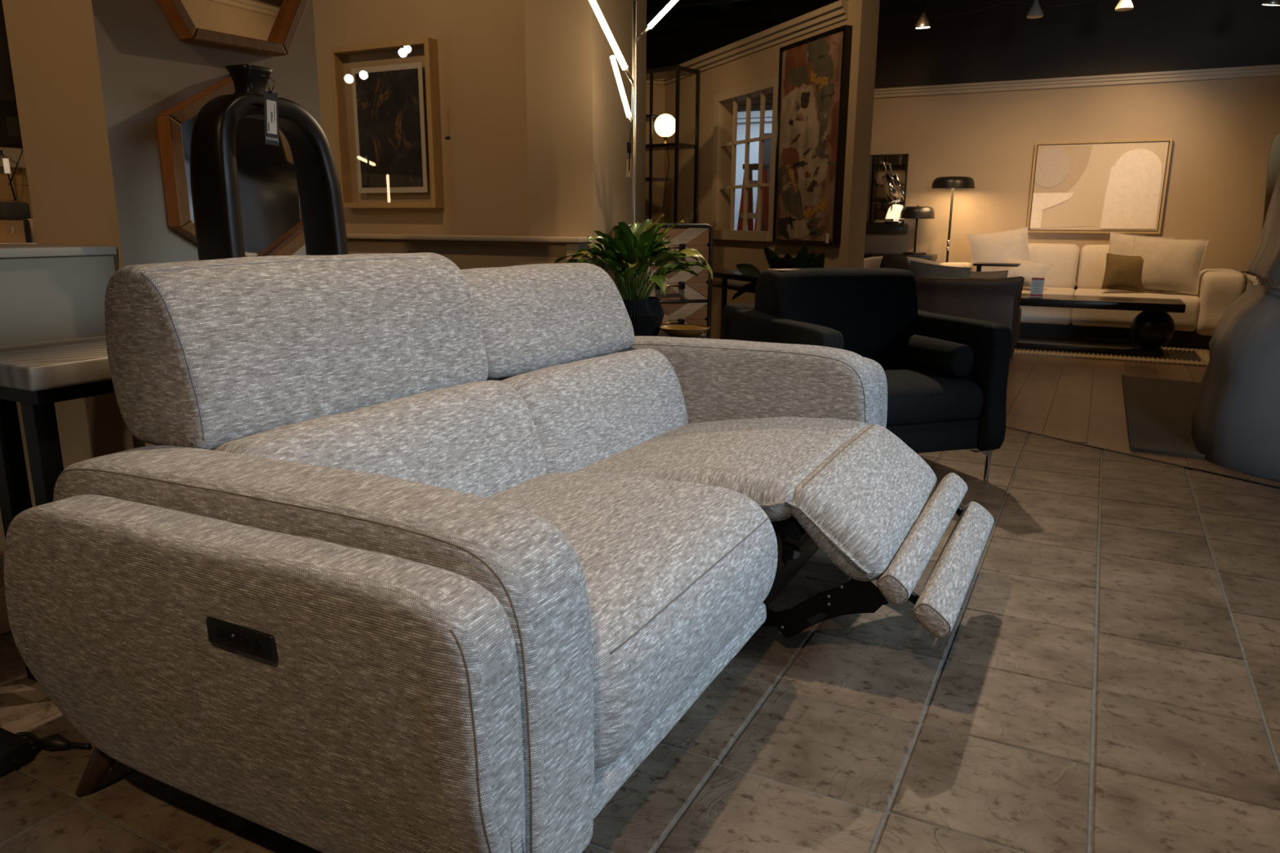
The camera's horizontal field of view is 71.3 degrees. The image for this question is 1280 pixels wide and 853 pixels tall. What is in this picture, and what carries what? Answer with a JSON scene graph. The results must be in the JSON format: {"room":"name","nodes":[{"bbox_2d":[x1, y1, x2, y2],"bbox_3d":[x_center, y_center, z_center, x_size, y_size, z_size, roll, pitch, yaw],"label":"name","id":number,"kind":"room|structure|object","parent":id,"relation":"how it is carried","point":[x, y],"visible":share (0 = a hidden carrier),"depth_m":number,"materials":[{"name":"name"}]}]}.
{"room":"store","nodes":[
{"label":"store","id":0,"kind":"room"},
{"bbox_2d":[0,146,26,168],"bbox_3d":[-5.038,-1.355,4.065,0.180,0.120,5.000,7,14,26],"label":"wall","id":1,"kind":"structure","parent":0,"point":[13,154],"depth_m":5.76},
{"bbox_2d":[0,0,32,218],"bbox_3d":[-5.054,-1.560,4.027,0.140,3.100,5.000,7,14,26],"label":"wall","id":2,"kind":"structure","parent":0,"point":[6,83],"depth_m":5.77,"materials":[{"name":"beige paint"}]},
{"bbox_2d":[0,150,16,200],"bbox_3d":[-4.056,-1.600,5.652,0.136,0.327,0.201,-5,14,-23],"label":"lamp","id":3,"kind":"object","parent":2,"relation":"attached to","point":[6,161],"visible":1,"depth_m":5.62,"materials":[{"name":"black metal"}]},
{"bbox_2d":[0,98,22,148],"bbox_3d":[-4.020,-1.965,5.868,0.024,0.321,0.520,7,14,26],"label":"framed picture","id":4,"kind":"object","parent":2,"relation":"attached to","point":[10,129],"visible":0.22,"depth_m":5.75,"materials":[{"name":"black wood"}]},
{"bbox_2d":[5,115,21,136],"bbox_3d":[-4.018,-1.961,5.851,0.004,0.121,0.250,7,14,26],"label":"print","id":5,"kind":"object","parent":4,"relation":"attached to","point":[12,123],"depth_m":5.77},
{"bbox_2d":[8,143,28,186],"bbox_3d":[-3.993,-1.690,5.756,0.136,0.268,0.201,-5,14,-23],"label":"lamp","id":6,"kind":"object","parent":2,"relation":"attached to","point":[11,144],"visible":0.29,"depth_m":5.71,"materials":[{"name":"black metal"}]},
{"bbox_2d":[0,0,321,587],"bbox_3d":[-2.541,-0.647,0.111,0.360,3.100,6.130,7,14,26],"label":"wall","id":7,"kind":"structure","parent":0,"point":[92,79],"depth_m":2.25,"materials":[{"name":"beige paint"}]},
{"bbox_2d":[0,586,10,635],"bbox_3d":[-2.573,0.894,0.078,0.014,0.110,5.440,7,14,26],"label":"baseboard","id":8,"kind":"structure","parent":7,"relation":"attached to","point":[5,628],"depth_m":2.10,"materials":[{"name":"brown wood"}]},
{"bbox_2d":[0,334,106,352],"bbox_3d":[-2.562,0.314,-0.059,0.031,0.042,5.440,7,14,26],"label":"trim","id":9,"kind":"structure","parent":7,"relation":"attached to","point":[92,339],"depth_m":2.12,"materials":[{"name":"grey wood"}]},
{"bbox_2d":[0,243,116,257],"bbox_3d":[-2.727,0.069,-0.029,0.386,0.021,5.437,7,14,26],"label":"trim","id":10,"kind":"structure","parent":7,"relation":"attached to","point":[25,250],"depth_m":2.14,"materials":[{"name":"grey paint"}]},
{"bbox_2d":[156,75,305,257],"bbox_3d":[-1.104,-0.706,2.517,0.052,0.563,0.498,7,14,26],"label":"mirror","id":11,"kind":"object","parent":7,"relation":"attached to","point":[272,223],"visible":0.35,"depth_m":2.53,"materials":[{"name":"brown wood"}]},
{"bbox_2d":[157,0,309,56],"bbox_3d":[-1.104,-1.269,2.381,0.052,0.493,0.599,7,14,26],"label":"mirror","id":12,"kind":"object","parent":7,"relation":"attached to","point":[264,27],"visible":1,"depth_m":2.44,"materials":[{"name":"brown wood"}]},
{"bbox_2d":[312,0,528,235],"bbox_3d":[-3.234,-1.984,5.925,6.570,3.100,0.120,7,14,26],"label":"wall","id":13,"kind":"structure","parent":0,"point":[482,46],"depth_m":4.72,"materials":[{"name":"beige paint"}]},
{"bbox_2d":[328,36,444,208],"bbox_3d":[-1.401,-1.651,4.925,0.700,0.865,0.074,7,14,26],"label":"framed print","id":14,"kind":"object","parent":13,"relation":"attached to","point":[385,95],"visible":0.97,"depth_m":4.91,"materials":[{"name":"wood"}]},
{"bbox_2d":[444,109,449,138],"bbox_3d":[-1.033,-1.620,4.779,0.030,0.147,0.005,7,14,26],"label":"price label","id":15,"kind":"object","parent":13,"relation":"attached to","point":[446,111],"visible":1,"depth_m":4.78,"materials":[{"name":"beige paper"}]},
{"bbox_2d":[346,238,587,269],"bbox_3d":[-3.324,-0.782,5.673,6.890,0.868,0.070,7,14,26],"label":"wall","id":16,"kind":"structure","parent":0,"point":[465,255],"depth_m":4.29,"materials":[{"name":"beige paint"}]},
{"bbox_2d":[346,233,591,242],"bbox_3d":[-3.321,-1.212,5.552,6.910,0.024,0.111,7,14,26],"label":"trim","id":17,"kind":"structure","parent":16,"relation":"attached to","point":[362,236],"depth_m":4.25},
{"bbox_2d":[566,242,580,261],"bbox_3d":[-0.303,-0.456,4.111,0.060,0.768,0.018,7,14,26],"label":"trim","id":18,"kind":"structure","parent":16,"relation":"attached to","point":[571,247],"depth_m":4.03,"materials":[{"name":"beige paint"}]},
{"bbox_2d":[524,0,646,279],"bbox_3d":[-0.245,-1.574,4.218,0.350,3.100,0.520,7,14,26],"label":"wall column","id":19,"kind":"structure","parent":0,"point":[579,126],"depth_m":4.05,"materials":[{"name":"beige paint"}]},
{"bbox_2d":[0,353,1279,852],"bbox_3d":[-0.306,0.123,3.931,14.000,0.080,14.500,7,14,26],"label":"floor","id":20,"kind":"structure","parent":0,"point":[1105,678],"depth_m":1.80,"materials":[{"name":"tile"}]},
{"bbox_2d":[0,242,36,244],"bbox_3d":[-3.535,-0.573,4.836,0.700,0.832,1.498,7,14,26],"label":"countertop","id":21,"kind":"structure","parent":20,"relation":"on","point":[28,242],"depth_m":4.62,"materials":[{"name":"white wood"}]},
{"bbox_2d":[0,220,26,243],"bbox_3d":[-3.385,-1.032,4.719,0.273,0.116,0.096,7,14,26],"label":"carton","id":22,"kind":"object","parent":21,"relation":"on","point":[11,231],"visible":0.95,"depth_m":4.65,"materials":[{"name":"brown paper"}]},
{"bbox_2d":[0,218,31,243],"bbox_3d":[-3.341,-1.048,4.772,0.200,0.125,0.037,7,14,26],"label":"box file","id":23,"kind":"object","parent":21,"relation":"on","point":[25,221],"visible":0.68,"depth_m":4.73,"materials":[{"name":"black paint"}]},
{"bbox_2d":[27,218,35,242],"bbox_3d":[-3.324,-1.056,4.805,0.200,0.126,0.025,7,14,26],"label":"box file","id":24,"kind":"object","parent":21,"relation":"on","point":[31,224],"visible":0.33,"depth_m":4.75,"materials":[{"name":"beige paper"}]},
{"bbox_3d":[-3.575,-1.110,5.055,0.320,0.116,1.000,7,14,26],"label":"display shelf","id":25,"kind":"object","parent":21,"relation":"on","visible":0},
{"bbox_2d":[0,201,31,218],"bbox_3d":[-3.548,-1.212,5.016,0.180,0.100,0.140,7,14,26],"label":"case","id":26,"kind":"object","parent":25,"relation":"on","point":[8,210],"visible":0.8,"depth_m":4.96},
{"bbox_2d":[0,727,91,777],"bbox_3d":[-1.118,0.584,1.623,0.166,0.047,0.140,7,14,26],"label":"power adapter","id":27,"kind":"object","parent":20,"relation":"on","point":[15,753],"visible":1,"depth_m":1.61,"materials":[{"name":"black plastic"}]},
{"bbox_2d":[0,340,115,681],"bbox_3d":[-0.858,0.049,2.509,0.250,0.692,1.685,7,14,26],"label":"console table","id":28,"kind":"object","parent":20,"relation":"on","point":[37,379],"visible":0.16,"depth_m":1.75,"materials":[{"name":"metal"}]},
{"bbox_2d":[190,64,348,260],"bbox_3d":[-0.922,-0.565,2.243,0.124,0.623,0.383,7,14,26],"label":"ring vase","id":29,"kind":"object","parent":28,"relation":"on","point":[214,180],"visible":0.68,"depth_m":2.11,"materials":[{"name":"ceramic"}]},
{"bbox_2d":[260,75,279,146],"bbox_3d":[-0.886,-0.753,2.124,0.026,0.161,0.050,7,14,26],"label":"tag","id":30,"kind":"object","parent":29,"relation":"hanging from","point":[270,99],"visible":1,"depth_m":2.12,"materials":[{"name":"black paper"}]},
{"bbox_2d":[3,252,994,852],"bbox_3d":[0.003,0.070,1.994,1.378,0.892,2.093,7,14,26],"label":"reclining loveseat","id":31,"kind":"object","parent":20,"relation":"on","point":[408,553],"visible":1,"depth_m":1.40,"materials":[{"name":"grey fabric"}]},
{"bbox_2d":[213,380,547,497],"bbox_3d":[-0.487,0.122,1.819,0.259,0.346,0.772,7,14,26],"label":"cushion","id":32,"kind":"object","parent":31,"relation":"on","point":[480,438],"depth_m":1.78,"materials":[{"name":"grey fabric"}]},
{"bbox_2d":[499,348,688,474],"bbox_3d":[-0.133,-0.013,2.497,0.252,0.345,0.766,8,15,30],"label":"cushion","id":33,"kind":"object","parent":31,"relation":"on","point":[590,409],"depth_m":2.39,"materials":[{"name":"grey fabric"}]},
{"bbox_2d":[486,471,777,768],"bbox_3d":[-0.180,0.296,1.691,0.699,0.272,0.784,7,14,26],"label":"seat cushion","id":34,"kind":"object","parent":31,"relation":"on","point":[678,575],"depth_m":1.54,"materials":[{"name":"grey fabric"}]},
{"bbox_2d":[572,417,868,521],"bbox_3d":[0.177,0.120,2.359,0.724,0.220,0.766,7,14,26],"label":"seat cushion","id":35,"kind":"object","parent":31,"relation":"on","point":[776,463],"depth_m":2.23,"materials":[{"name":"grey fabric"}]},
{"bbox_2d":[806,612,827,625],"bbox_3d":[0.390,0.423,1.963,0.046,0.035,0.001,7,14,26],"label":"print","id":36,"kind":"object","parent":31,"relation":"attached to","point":[812,618],"depth_m":1.97,"materials":[{"name":"grey metal"}]},
{"bbox_2d":[588,0,678,279],"bbox_3d":[-0.037,-0.863,3.763,0.342,1.920,0.286,10,16,37],"label":"floor lamp","id":37,"kind":"object","parent":20,"relation":"on","point":[593,3],"visible":0.62,"depth_m":3.62,"materials":[{"name":"silver metal"}]},
{"bbox_2d":[614,222,713,338],"bbox_3d":[0.092,-0.497,4.329,0.436,0.956,0.336,-4,14,-18],"label":"dresser","id":38,"kind":"object","parent":20,"relation":"on","point":[687,300],"visible":0.35,"depth_m":4.18,"materials":[{"name":"brown wood"}]},
{"bbox_2d":[645,64,700,223],"bbox_3d":[0.092,-1.592,6.711,0.646,2.025,0.271,10,16,37],"label":"etagere","id":39,"kind":"object","parent":20,"relation":"on","point":[677,71],"visible":0.37,"depth_m":6.42,"materials":[{"name":"black metal"}]},
{"bbox_2d":[645,177,670,182],"bbox_3d":[0.002,-1.861,6.725,0.384,0.018,0.245,10,16,37],"label":"shelf","id":40,"kind":"object","parent":39,"relation":"attached to","point":[647,179],"depth_m":6.59,"materials":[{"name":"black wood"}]},
{"bbox_2d":[654,113,675,222],"bbox_3d":[0.194,-1.736,6.591,0.162,1.081,0.268,3,13,12],"label":"globe lamp","id":41,"kind":"object","parent":39,"relation":"on","point":[664,124],"visible":0.91,"depth_m":6.39,"materials":[{"name":"white glass"}]},
{"bbox_2d":[645,142,695,151],"bbox_3d":[0.096,-2.066,6.603,0.620,0.024,0.245,10,16,37],"label":"shelf","id":42,"kind":"object","parent":39,"relation":"attached to","point":[677,146],"depth_m":6.44,"materials":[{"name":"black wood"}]},
{"bbox_2d":[657,330,707,338],"bbox_3d":[0.047,-0.103,3.592,0.440,0.516,0.440,7,14,26],"label":"side table","id":43,"kind":"object","parent":20,"relation":"on","point":[661,333],"visible":0.02,"depth_m":3.58,"materials":[{"name":"black paint"}]},
{"bbox_2d":[554,213,712,336],"bbox_3d":[-0.033,-0.596,3.513,0.550,0.479,0.612,11,17,40],"label":"potted plant","id":44,"kind":"object","parent":43,"relation":"on","point":[633,249],"visible":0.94,"depth_m":3.46,"materials":[{"name":"plant"}]},
{"bbox_2d":[622,296,664,336],"bbox_3d":[-0.031,-0.440,3.568,0.258,0.150,0.258,7,14,26],"label":"pot","id":45,"kind":"object","parent":43,"relation":"on","point":[646,313],"depth_m":3.47,"materials":[{"name":"black ceramic"}]},
{"bbox_2d":[658,324,710,337],"bbox_3d":[0.176,-0.377,3.548,0.208,0.038,0.208,7,14,26],"label":"bowl","id":46,"kind":"object","parent":43,"relation":"on","point":[687,331],"visible":0.98,"depth_m":3.50,"materials":[{"name":"gold metal"}]},
{"bbox_2d":[711,269,759,339],"bbox_3d":[0.572,-0.529,5.086,0.220,0.685,0.840,-5,14,-20],"label":"console shelf","id":47,"kind":"object","parent":20,"relation":"on","point":[726,274],"visible":0.24,"depth_m":5.02,"materials":[{"name":"black wood"}]},
{"bbox_2d":[731,244,824,299],"bbox_3d":[0.753,-0.831,4.830,0.513,0.306,0.150,7,14,26],"label":"orchid plant","id":48,"kind":"object","parent":47,"relation":"on","point":[802,260],"visible":0.6,"depth_m":4.75,"materials":[{"name":"green plant"}]},
{"bbox_2d":[737,163,768,231],"bbox_3d":[1.070,-1.703,8.422,0.260,1.489,0.675,7,14,26],"label":"stepladder","id":49,"kind":"object","parent":20,"relation":"on","point":[753,166],"visible":0.36,"depth_m":8.30,"materials":[{"name":"wood"}]},
{"bbox_2d":[760,133,771,231],"bbox_3d":[1.263,-1.953,8.812,0.170,1.804,0.060,7,14,26],"label":"door","id":50,"kind":"structure","parent":20,"relation":"on","point":[767,143],"depth_m":8.64,"materials":[{"name":"paint"}]},
{"bbox_2d":[721,267,1011,481],"bbox_3d":[0.861,-0.236,3.599,0.798,0.782,0.915,-4,14,-18],"label":"armchair","id":51,"kind":"object","parent":20,"relation":"on","point":[862,311],"visible":0.56,"depth_m":3.47,"materials":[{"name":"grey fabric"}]},
{"bbox_2d":[769,268,800,271],"bbox_3d":[0.622,-0.637,3.621,0.190,0.002,0.100,-6,14,-24],"label":"card","id":52,"kind":"object","parent":51,"relation":"on","point":[780,269],"visible":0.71,"depth_m":3.58,"materials":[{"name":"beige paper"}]},
{"bbox_2d":[754,267,917,364],"bbox_3d":[0.816,-0.445,3.696,0.652,0.419,0.278,-4,14,-18],"label":"cushion","id":53,"kind":"object","parent":51,"relation":"on","point":[869,307],"depth_m":3.59,"materials":[{"name":"grey fabric"}]},
{"bbox_2d":[880,364,982,426],"bbox_3d":[0.908,-0.131,3.471,0.612,0.179,0.577,-4,14,-18],"label":"seat cushion","id":54,"kind":"object","parent":51,"relation":"on","point":[917,396],"depth_m":3.27,"materials":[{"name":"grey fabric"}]},
{"bbox_2d":[890,333,976,376],"bbox_3d":[1.139,-0.285,3.490,0.124,0.124,0.410,-4,14,-18],"label":"bolster","id":55,"kind":"object","parent":51,"relation":"on","point":[957,359],"visible":1,"depth_m":3.39,"materials":[{"name":"grey fabric"}]},
{"bbox_2d":[863,253,937,260],"bbox_3d":[2.368,-1.366,8.814,0.994,0.673,0.360,7,14,26],"label":"sideboard","id":56,"kind":"object","parent":20,"relation":"on","point":[928,256],"visible":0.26,"depth_m":8.57,"materials":[{"name":"black wood"}]},
{"bbox_2d":[899,204,934,254],"bbox_3d":[2.647,-1.889,8.549,0.320,0.471,0.320,7,14,26],"label":"table lamp","id":57,"kind":"object","parent":56,"relation":"on","point":[917,212],"visible":0.98,"depth_m":8.41,"materials":[{"name":"black metal"}]},
{"bbox_2d":[931,176,974,262],"bbox_3d":[2.886,-1.626,8.368,0.380,1.386,0.380,7,14,26],"label":"floor lamp","id":58,"kind":"object","parent":20,"relation":"on","point":[953,183],"visible":0.82,"depth_m":8.12,"materials":[{"name":"black metal"}]},
{"bbox_2d":[914,275,1024,359],"bbox_3d":[2.009,-0.809,6.466,1.445,0.633,0.824,7,14,26],"label":"armchair","id":59,"kind":"object","parent":20,"relation":"on","point":[996,300],"visible":0.39,"depth_m":5.90,"materials":[{"name":"leather"}]},
{"bbox_2d":[880,253,910,271],"bbox_3d":[1.858,-1.073,6.499,0.210,0.367,0.402,7,14,26],"label":"cushion","id":60,"kind":"object","parent":59,"relation":"on","point":[898,261],"visible":0.37,"depth_m":6.37,"materials":[{"name":"brown fabric"}]},
{"bbox_2d":[909,260,971,277],"bbox_3d":[2.087,-0.999,6.281,0.449,0.323,0.134,7,14,26],"label":"cushion","id":61,"kind":"object","parent":59,"relation":"on","point":[917,268],"visible":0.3,"depth_m":6.23,"materials":[{"name":"grey fabric"}]},
{"bbox_2d":[968,270,1008,279],"bbox_3d":[2.363,-0.946,6.167,0.335,0.273,0.125,7,14,26],"label":"cushion","id":62,"kind":"object","parent":59,"relation":"on","point":[991,274],"visible":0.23,"depth_m":6.12,"materials":[{"name":"beige fabric"}]},
{"bbox_2d":[940,243,1248,349],"bbox_3d":[3.752,-1.164,7.682,2.353,0.803,0.984,7,14,26],"label":"sofa","id":63,"kind":"object","parent":20,"relation":"on","point":[1068,273],"visible":0.44,"depth_m":7.33,"materials":[{"name":"fabric"}]},
{"bbox_2d":[967,226,1030,271],"bbox_3d":[3.123,-1.471,7.728,0.549,0.509,0.210,1,13,5],"label":"cushion","id":64,"kind":"object","parent":63,"relation":"on","point":[990,247],"visible":0.6,"depth_m":7.68,"materials":[{"name":"beige fabric"}]},
{"bbox_2d":[969,243,1079,288],"bbox_3d":[3.415,-1.423,7.948,0.883,0.419,0.300,7,14,26],"label":"cushion","id":65,"kind":"object","parent":63,"relation":"on","point":[1064,272],"depth_m":7.71,"materials":[{"name":"white fabric"}]},
{"bbox_2d":[999,257,1052,287],"bbox_3d":[3.232,-1.298,7.536,0.422,0.261,0.148,11,17,40],"label":"cushion","id":66,"kind":"object","parent":63,"relation":"on","point":[1027,269],"visible":0.56,"depth_m":7.48,"materials":[{"name":"beige fabric"}]},
{"bbox_2d":[1019,286,1075,324],"bbox_3d":[3.341,-1.089,7.885,0.898,0.310,0.890,7,14,26],"label":"seat cushion","id":67,"kind":"object","parent":63,"relation":"on","point":[1030,315],"depth_m":7.41,"materials":[{"name":"white fabric"}]},
{"bbox_2d":[1101,253,1143,293],"bbox_3d":[3.905,-1.239,7.188,0.322,0.307,0.116,5,14,19],"label":"cushion","id":68,"kind":"object","parent":63,"relation":"on","point":[1122,272],"visible":1,"depth_m":7.16,"materials":[{"name":"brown fabric"}]},
{"bbox_2d":[1075,244,1176,292],"bbox_3d":[4.202,-1.327,7.554,0.883,0.422,0.301,7,14,26],"label":"cushion","id":69,"kind":"object","parent":63,"relation":"on","point":[1091,263],"depth_m":7.60,"materials":[{"name":"white fabric"}]},
{"bbox_2d":[1071,288,1199,331],"bbox_3d":[4.132,-0.994,7.489,0.898,0.306,0.887,7,14,26],"label":"seat cushion","id":70,"kind":"object","parent":63,"relation":"on","point":[1082,319],"depth_m":7.18,"materials":[{"name":"white fabric"}]},
{"bbox_2d":[1099,231,1173,292],"bbox_3d":[4.067,-1.351,7.304,0.501,0.476,0.134,6,14,24],"label":"cushion","id":71,"kind":"object","parent":63,"relation":"on","point":[1122,244],"visible":0.32,"depth_m":7.34,"materials":[{"name":"beige fabric"}]},
{"bbox_2d":[1132,235,1209,294],"bbox_3d":[4.181,-1.289,7.097,0.546,0.450,0.190,9,15,33],"label":"cushion","id":72,"kind":"object","parent":63,"relation":"on","point":[1169,264],"visible":0.89,"depth_m":7.03,"materials":[{"name":"beige fabric"}]},
{"bbox_2d":[1013,346,1209,366],"bbox_3d":[3.417,-0.609,7.003,2.950,0.023,0.967,7,14,26],"label":"jute rug","id":73,"kind":"object","parent":20,"relation":"on","point":[1178,356],"visible":0.38,"depth_m":6.62,"materials":[{"name":"beige wicker"}]},
{"bbox_2d":[863,256,942,267],"bbox_3d":[2.153,-1.070,7.433,0.886,0.710,0.710,7,14,26],"label":"tub chair","id":74,"kind":"object","parent":73,"relation":"on","point":[875,261],"visible":0.06,"depth_m":7.14,"materials":[{"name":"white fabric"}]},
{"bbox_2d":[973,262,1020,271],"bbox_3d":[2.936,-1.032,7.405,0.340,0.635,0.300,7,14,26],"label":"table","id":75,"kind":"object","parent":73,"relation":"on","point":[979,265],"visible":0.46,"depth_m":7.24,"materials":[{"name":"black metal"}]},
{"bbox_2d":[1014,293,1186,356],"bbox_3d":[3.366,-0.806,6.937,1.435,0.390,0.530,7,14,26],"label":"coffee table","id":76,"kind":"object","parent":73,"relation":"on","point":[1153,327],"visible":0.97,"depth_m":6.65,"materials":[{"name":"black wood"}]},
{"bbox_2d":[1030,277,1044,297],"bbox_3d":[3.062,-1.079,6.904,0.117,0.153,0.011,7,14,26],"label":"price sign","id":77,"kind":"object","parent":76,"relation":"on","point":[1037,283],"visible":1,"depth_m":6.89,"materials":[{"name":"white paper"}]},
{"bbox_2d":[1005,426,1279,488],"bbox_3d":[2.046,0.103,3.911,0.022,0.008,5.850,-7,15,-31],"label":"trim","id":78,"kind":"structure","parent":20,"relation":"on","point":[1026,431],"depth_m":3.75,"materials":[{"name":"black metal"}]},
{"bbox_2d":[1121,374,1204,458],"bbox_3d":[2.978,-0.068,4.632,0.818,0.018,2.188,7,14,26],"label":"floor mat","id":79,"kind":"object","parent":20,"relation":"on","point":[1158,411],"visible":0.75,"depth_m":4.58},
{"bbox_2d":[1191,172,1279,479],"bbox_3d":[3.725,-0.840,3.185,2.751,2.180,1.252,7,14,26],"label":"furniture","id":80,"kind":"object","parent":20,"relation":"on","point":[1236,410],"visible":0.98,"depth_m":3.56,"materials":[{"name":"fabric"}]},
{"bbox_2d":[1261,133,1279,233],"bbox_3d":[4.079,-0.961,5.261,0.786,1.492,0.030,7,14,26],"label":"leaning board","id":81,"kind":"object","parent":20,"relation":"on","point":[1273,162],"visible":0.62,"depth_m":5.29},
{"bbox_2d":[644,83,665,222],"bbox_3d":[-1.042,-1.933,7.699,2.600,2.235,0.120,-4,14,-18],"label":"wall","id":82,"kind":"structure","parent":0,"point":[659,90],"depth_m":7.93,"materials":[{"name":"beige paint"}]},
{"bbox_2d":[645,78,664,84],"bbox_3d":[-1.010,-2.955,7.382,2.600,0.100,0.048,-4,14,-18],"label":"trim","id":83,"kind":"structure","parent":82,"relation":"attached to","point":[660,81],"depth_m":7.77,"materials":[{"name":"beige wood"}]},
{"bbox_2d":[646,0,804,17],"bbox_3d":[-0.605,-2.766,2.744,14.100,0.321,13.500,7,14,26],"label":"ceiling","id":84,"kind":"structure","parent":0,"point":[654,7],"depth_m":8.87,"materials":[{"name":"paint"}]},
{"bbox_2d":[915,0,930,28],"bbox_3d":[2.278,-3.500,7.114,0.120,0.608,0.119,7,14,26],"label":"lamp","id":85,"kind":"object","parent":84,"relation":"hanging from","point":[922,22],"visible":1,"depth_m":7.13,"materials":[{"name":"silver metal"}]},
{"bbox_2d":[1026,0,1043,18],"bbox_3d":[3.016,-3.416,6.744,0.120,0.598,0.120,7,14,26],"label":"lamp","id":86,"kind":"object","parent":84,"relation":"hanging from","point":[1035,11],"visible":1,"depth_m":6.77,"materials":[{"name":"grey metal"}]},
{"bbox_2d":[1115,0,1133,11],"bbox_3d":[3.553,-3.350,6.478,0.120,0.601,0.120,7,14,26],"label":"lamp","id":87,"kind":"object","parent":84,"relation":"hanging from","point":[1122,5],"visible":1,"depth_m":6.50,"materials":[{"name":"white metal"}]},
{"bbox_2d":[1261,0,1279,5],"bbox_3d":[4.361,-3.222,6.085,0.118,0.665,0.117,7,14,26],"label":"lamp","id":88,"kind":"object","parent":84,"relation":"hanging from","point":[1273,2],"visible":1,"depth_m":6.11,"materials":[{"name":"silver metal"}]},
{"bbox_2d":[733,121,772,230],"bbox_3d":[-0.324,-2.368,10.144,4.930,2.000,0.150,7,14,26],"label":"wall","id":89,"kind":"structure","parent":0,"point":[754,126],"depth_m":9.22,"materials":[{"name":"white paint"}]},
{"bbox_2d":[737,110,772,123],"bbox_3d":[-0.370,-3.330,9.819,4.930,0.100,0.080,7,14,26],"label":"trim","id":90,"kind":"structure","parent":89,"relation":"attached to","point":[755,115],"depth_m":9.03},
{"bbox_2d":[663,0,879,338],"bbox_3d":[0.795,-1.695,6.712,0.119,2.235,2.950,-5,14,-20],"label":"wall","id":91,"kind":"structure","parent":0,"point":[762,64],"depth_m":6.53,"materials":[{"name":"beige paint"}]},
{"bbox_2d":[711,75,778,241],"bbox_3d":[0.768,-1.925,6.558,0.065,1.086,1.005,-5,14,-20],"label":"window","id":92,"kind":"structure","parent":91,"relation":"in","point":[731,234],"depth_m":6.54,"materials":[{"name":"beige wood"}]},
{"bbox_2d":[662,0,848,84],"bbox_3d":[0.699,-2.744,6.508,0.048,0.100,2.810,-5,14,-20],"label":"trim","id":93,"kind":"structure","parent":91,"relation":"attached to","point":[837,11],"depth_m":5.98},
{"bbox_2d":[772,24,852,244],"bbox_3d":[1.078,-1.809,5.685,0.051,1.253,0.763,-5,14,-20],"label":"abstract painting","id":94,"kind":"object","parent":91,"relation":"attached to","point":[813,85],"visible":1,"depth_m":5.62,"materials":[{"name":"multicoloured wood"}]},
{"bbox_2d":[825,233,829,243],"bbox_3d":[1.158,-1.163,5.509,0.002,0.060,0.036,-5,14,-20],"label":"price label","id":95,"kind":"object","parent":94,"relation":"attached to","point":[827,239],"visible":1,"depth_m":5.51,"materials":[{"name":"white paper"}]},
{"bbox_2d":[646,0,1279,287],"bbox_3d":[2.447,-2.608,8.803,14.000,3.100,0.140,7,14,26],"label":"wall","id":96,"kind":"structure","parent":0,"point":[1223,131],"depth_m":7.98,"materials":[{"name":"beige paint"}]},
{"bbox_2d":[865,223,907,234],"bbox_3d":[2.275,-1.958,8.832,0.687,0.104,0.218,7,14,26],"label":"wall shelf","id":97,"kind":"object","parent":96,"relation":"attached to","point":[871,228],"visible":0.56,"depth_m":8.66,"materials":[{"name":"black wood"}]},
{"bbox_2d":[866,153,908,223],"bbox_3d":[2.317,-2.345,8.818,0.611,0.656,0.035,7,14,26],"label":"leaning mirror","id":98,"kind":"object","parent":97,"relation":"on","point":[877,206],"visible":0.59,"depth_m":8.76,"materials":[{"name":"black mirror"}]},
{"bbox_2d":[880,160,901,223],"bbox_3d":[2.415,-2.267,8.632,0.225,0.590,0.140,7,14,26],"label":"sculpture","id":99,"kind":"object","parent":97,"relation":"on","point":[892,194],"visible":1,"depth_m":8.58,"materials":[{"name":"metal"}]},
{"bbox_2d":[885,204,902,223],"bbox_3d":[2.490,-2.076,8.705,0.180,0.185,0.180,7,14,26],"label":"lamp","id":100,"kind":"object","parent":97,"relation":"on","point":[895,214],"visible":0.7,"depth_m":8.64,"materials":[{"name":"white fabric"}]},
{"bbox_2d":[874,64,1279,97],"bbox_3d":[5.317,-2.857,7.117,7.450,0.075,0.075,7,14,26],"label":"trim","id":101,"kind":"structure","parent":96,"relation":"attached to","point":[1273,69],"depth_m":7.81,"materials":[{"name":"beige paint"}]},
{"bbox_2d":[1026,138,1173,233],"bbox_3d":[4.067,-2.130,7.945,1.078,0.794,0.059,7,14,26],"label":"painting","id":102,"kind":"object","parent":96,"relation":"attached to","point":[1097,185],"visible":0.99,"depth_m":7.92,"materials":[{"name":"brown wood"}]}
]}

